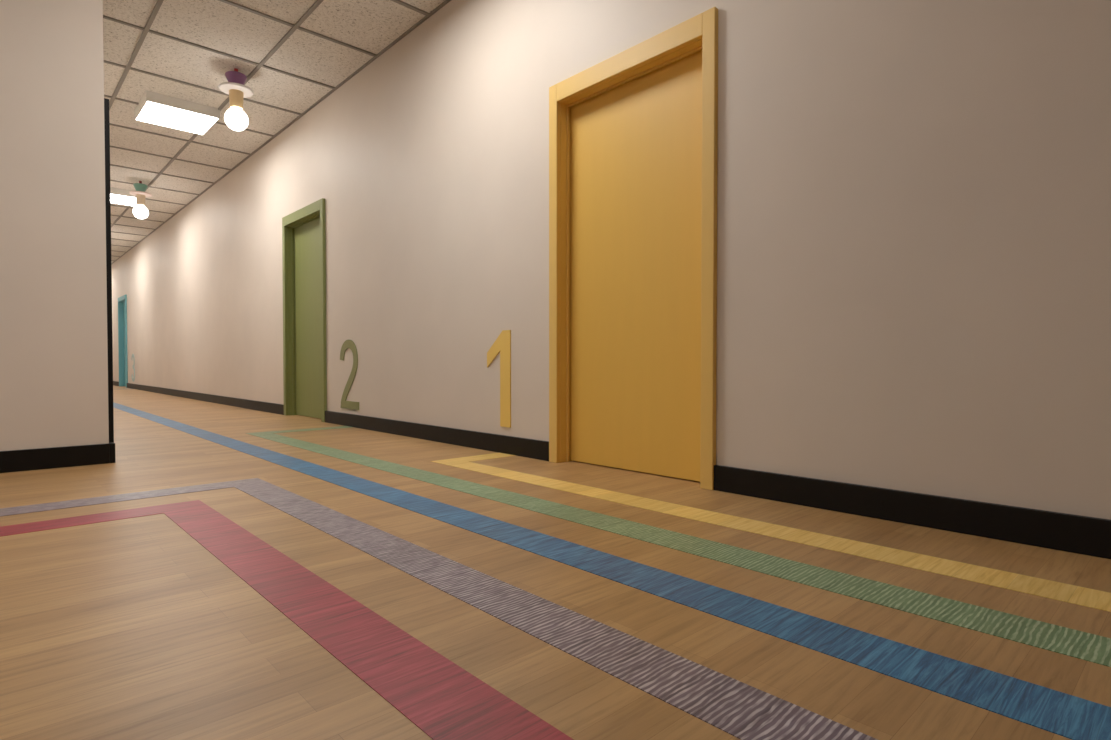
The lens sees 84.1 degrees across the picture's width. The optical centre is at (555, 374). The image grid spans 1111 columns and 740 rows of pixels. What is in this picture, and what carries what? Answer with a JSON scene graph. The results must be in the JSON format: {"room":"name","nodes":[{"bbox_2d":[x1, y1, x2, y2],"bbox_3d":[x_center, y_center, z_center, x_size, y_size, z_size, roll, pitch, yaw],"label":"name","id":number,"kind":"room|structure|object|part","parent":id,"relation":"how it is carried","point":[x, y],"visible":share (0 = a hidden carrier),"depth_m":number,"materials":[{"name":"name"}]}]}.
{"room":"school corridor","nodes":[
{"label":"school corridor","id":0,"kind":"room"},
{"bbox_2d":[0,0,63,450],"bbox_3d":[-4.709,-1.011,1.617,5.312,3.100,0.200,-1,1,-43],"label":"wall","id":1,"kind":"structure","parent":0,"point":[31,347],"depth_m":3.27,"materials":[{"name":"paint"}]},
{"bbox_2d":[0,443,109,472],"bbox_3d":[-4.561,0.483,1.632,5.512,0.112,0.022,-1,1,-43],"label":"baseboard","id":2,"kind":"structure","parent":1,"relation":"attached to","point":[81,455],"depth_m":3.33,"materials":[{"name":"black rubber"}]},
{"bbox_2d":[57,0,108,446],"bbox_3d":[-9.652,-1.192,11.008,0.200,3.100,20.700,-1,1,-43],"label":"wall","id":3,"kind":"structure","parent":0,"point":[80,22],"depth_m":3.42,"materials":[{"name":"paint"}]},
{"bbox_2d":[104,98,113,441],"bbox_3d":[-2.936,-0.546,3.936,0.030,2.080,1.090,-1,1,-43],"label":"door frame","id":4,"kind":"structure","parent":3,"relation":"attached to","point":[106,101],"depth_m":3.54,"materials":[{"name":"black paint"}]},
{"bbox_2d":[109,442,115,462],"bbox_3d":[-9.560,0.301,11.106,0.028,0.112,20.722,-1,1,-43],"label":"baseboard","id":5,"kind":"structure","parent":3,"relation":"attached to","point":[112,453],"depth_m":3.51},
{"bbox_2d":[103,0,444,262],"bbox_3d":[-8.236,-2.714,6.974,7.760,0.100,28.800,-1,1,-43],"label":"ceiling","id":6,"kind":"structure","parent":0,"point":[371,26],"depth_m":5.22,"materials":[{"name":"tile"}]},
{"bbox_2d":[110,187,135,205],"bbox_3d":[-6.553,-2.659,9.147,0.620,0.095,0.620,-1,1,-43],"label":"housing","id":7,"kind":"object","parent":6,"relation":"attached to","point":[116,191],"visible":0.11,"depth_m":8.95,"materials":[{"name":"white metal"}]},
{"bbox_2d":[111,194,135,205],"bbox_3d":[-6.553,-2.619,9.148,0.596,0.009,0.596,-1,1,-43],"label":"diffuser","id":8,"kind":"object","parent":7,"relation":"attached to","point":[118,199],"visible":0.43,"depth_m":9.24,"materials":[{"name":"white plastic"}]},
{"bbox_2d":[129,181,151,218],"bbox_3d":[-5.776,-2.434,8.576,0.270,0.522,0.270,-1,1,-43],"label":"pendant lamp","id":9,"kind":"object","parent":6,"relation":"hanging from","point":[141,212],"visible":1,"depth_m":8.53,"materials":[{"name":"glass"}]},
{"bbox_2d":[136,194,145,205],"bbox_3d":[-5.776,-2.433,8.576,0.116,0.145,0.116,-1,1,-43],"label":"socket","id":10,"kind":"object","parent":9,"relation":"attached to","point":[140,198],"depth_m":8.54,"materials":[{"name":"paint"}]},
{"bbox_3d":[-5.776,-2.259,8.580,0.184,0.172,0.184,-1,1,-43],"label":"bulb","id":11,"kind":"part","parent":9,"relation":"part of","materials":[{"name":"white glass"}]},
{"bbox_2d":[134,90,219,134],"bbox_3d":[-3.781,-2.601,6.154,0.620,0.095,0.620,-1,1,-43],"label":"housing","id":12,"kind":"object","parent":6,"relation":"attached to","point":[149,96],"visible":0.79,"depth_m":5.93,"materials":[{"name":"white metal"}]},
{"bbox_2d":[136,101,217,133],"bbox_3d":[-3.781,-2.561,6.154,0.596,0.009,0.596,-1,1,-43],"label":"diffuser","id":13,"kind":"object","parent":12,"relation":"attached to","point":[159,114],"visible":1,"depth_m":6.14,"materials":[{"name":"white plastic"}]},
{"bbox_2d":[218,68,253,130],"bbox_3d":[-2.752,-2.371,5.312,0.270,0.522,0.270,-1,1,-43],"label":"pendant lamp","id":14,"kind":"object","parent":6,"relation":"hanging from","point":[236,119],"visible":1,"depth_m":5.26,"materials":[{"name":"glass"}]},
{"bbox_3d":[-2.752,-2.196,5.315,0.184,0.172,0.184,-1,1,-43],"label":"bulb","id":15,"kind":"part","parent":14,"relation":"part of","materials":[{"name":"white glass"}]},
{"bbox_2d":[229,89,243,109],"bbox_3d":[-2.752,-2.370,5.312,0.116,0.145,0.116,-1,1,-43],"label":"socket","id":16,"kind":"object","parent":14,"relation":"attached to","point":[236,96],"depth_m":5.27,"materials":[{"name":"paint"}]},
{"bbox_2d":[103,0,450,263],"bbox_3d":[-8.254,-2.658,6.958,7.410,0.012,28.500,-1,1,-43],"label":"grid","id":17,"kind":"object","parent":6,"relation":"attached to","point":[158,4],"depth_m":5.38,"materials":[{"name":"grey metal"}]},
{"bbox_2d":[0,385,1110,739],"bbox_3d":[-8.236,0.485,7.035,7.760,0.100,28.800,-1,1,-43],"label":"floor","id":18,"kind":"structure","parent":0,"point":[130,628],"depth_m":1.42,"materials":[{"name":"brown wood"}]},
{"bbox_2d":[0,500,573,739],"bbox_3d":[-1.385,0.602,-1.682,5.623,0.002,6.353,-1,1,-43],"label":"floor stripe","id":19,"kind":"object","parent":18,"relation":"on","point":[444,700],"depth_m":1.27,"materials":[{"name":"carpet"}]},
{"bbox_2d":[0,478,877,739],"bbox_3d":[-1.382,0.597,-1.437,5.960,0.002,6.708,-1,1,-43],"label":"floor stripe","id":20,"kind":"object","parent":18,"relation":"on","point":[737,708],"depth_m":1.29,"materials":[{"name":"carpet"}]},
{"bbox_2d":[113,402,1110,739],"bbox_3d":[-3.074,0.455,5.969,1.188,0.002,19.878,-1,1,-43],"label":"floor stripe","id":21,"kind":"object","parent":18,"relation":"on","point":[1059,713],"depth_m":1.35,"materials":[{"name":"carpet"}]},
{"bbox_2d":[246,426,1110,666],"bbox_3d":[0.802,0.530,2.035,0.848,0.002,8.838,-1,1,-43],"label":"floor stripe","id":22,"kind":"object","parent":18,"relation":"on","point":[1078,644],"depth_m":1.67,"materials":[{"name":"carpet"}]},
{"bbox_2d":[430,453,1110,611],"bbox_3d":[1.696,0.544,1.323,0.504,0.002,6.578,-1,1,-43],"label":"floor stripe","id":23,"kind":"object","parent":18,"relation":"on","point":[1078,595],"depth_m":1.94,"materials":[{"name":"plastic"}]},
{"bbox_2d":[112,0,1110,519],"bbox_3d":[-5.465,-1.164,9.570,0.208,3.100,28.500,-1,1,-43],"label":"wall","id":24,"kind":"structure","parent":0,"point":[914,196],"depth_m":2.53,"materials":[{"name":"paint"}]},
{"bbox_2d":[118,294,127,387],"bbox_3d":[-10.173,-0.782,14.616,0.190,2.142,1.090,-1,1,-43],"label":"door frame","id":25,"kind":"structure","parent":24,"relation":"attached to","point":[124,297],"depth_m":14.92,"materials":[{"name":"teal paint"}]},
{"bbox_2d":[123,302,125,385],"bbox_3d":[-10.150,-0.732,14.638,0.045,2.030,0.950,-1,1,-43],"label":"leaf","id":26,"kind":"object","parent":24,"relation":"attached to","point":[124,302],"visible":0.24,"depth_m":14.89,"materials":[{"name":"teal paint"}]},
{"bbox_2d":[282,198,326,421],"bbox_3d":[-2.522,-0.623,6.356,0.190,2.142,1.090,-1,1,-43],"label":"door frame","id":27,"kind":"structure","parent":24,"relation":"attached to","point":[318,206],"depth_m":6.65,"materials":[{"name":"green paint"}]},
{"bbox_2d":[294,217,320,418],"bbox_3d":[-2.500,-0.574,6.377,0.045,2.030,0.950,-1,1,-43],"label":"leaf","id":28,"kind":"object","parent":24,"relation":"attached to","point":[307,235],"visible":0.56,"depth_m":6.44,"materials":[{"name":"green paint"}]},
{"bbox_2d":[113,381,1110,558],"bbox_3d":[-5.544,0.331,9.526,0.022,0.112,28.500,-1,1,-43],"label":"baseboard","id":29,"kind":"structure","parent":24,"relation":"attached to","point":[1085,535],"depth_m":2.30,"materials":[{"name":"black rubber"}]},
{"bbox_2d":[549,7,717,489],"bbox_3d":[0.402,-0.562,3.199,0.190,2.142,1.089,-1,1,-43],"label":"door frame","id":30,"kind":"structure","parent":24,"relation":"attached to","point":[704,26],"depth_m":3.09,"materials":[{"name":"yellow paint"}]},
{"bbox_2d":[570,50,701,481],"bbox_3d":[0.424,-0.513,3.220,0.045,2.030,0.949,-1,1,-43],"label":"leaf","id":31,"kind":"object","parent":24,"relation":"attached to","point":[636,145],"visible":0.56,"depth_m":3.19,"materials":[{"name":"yellow paint"}]}
]}

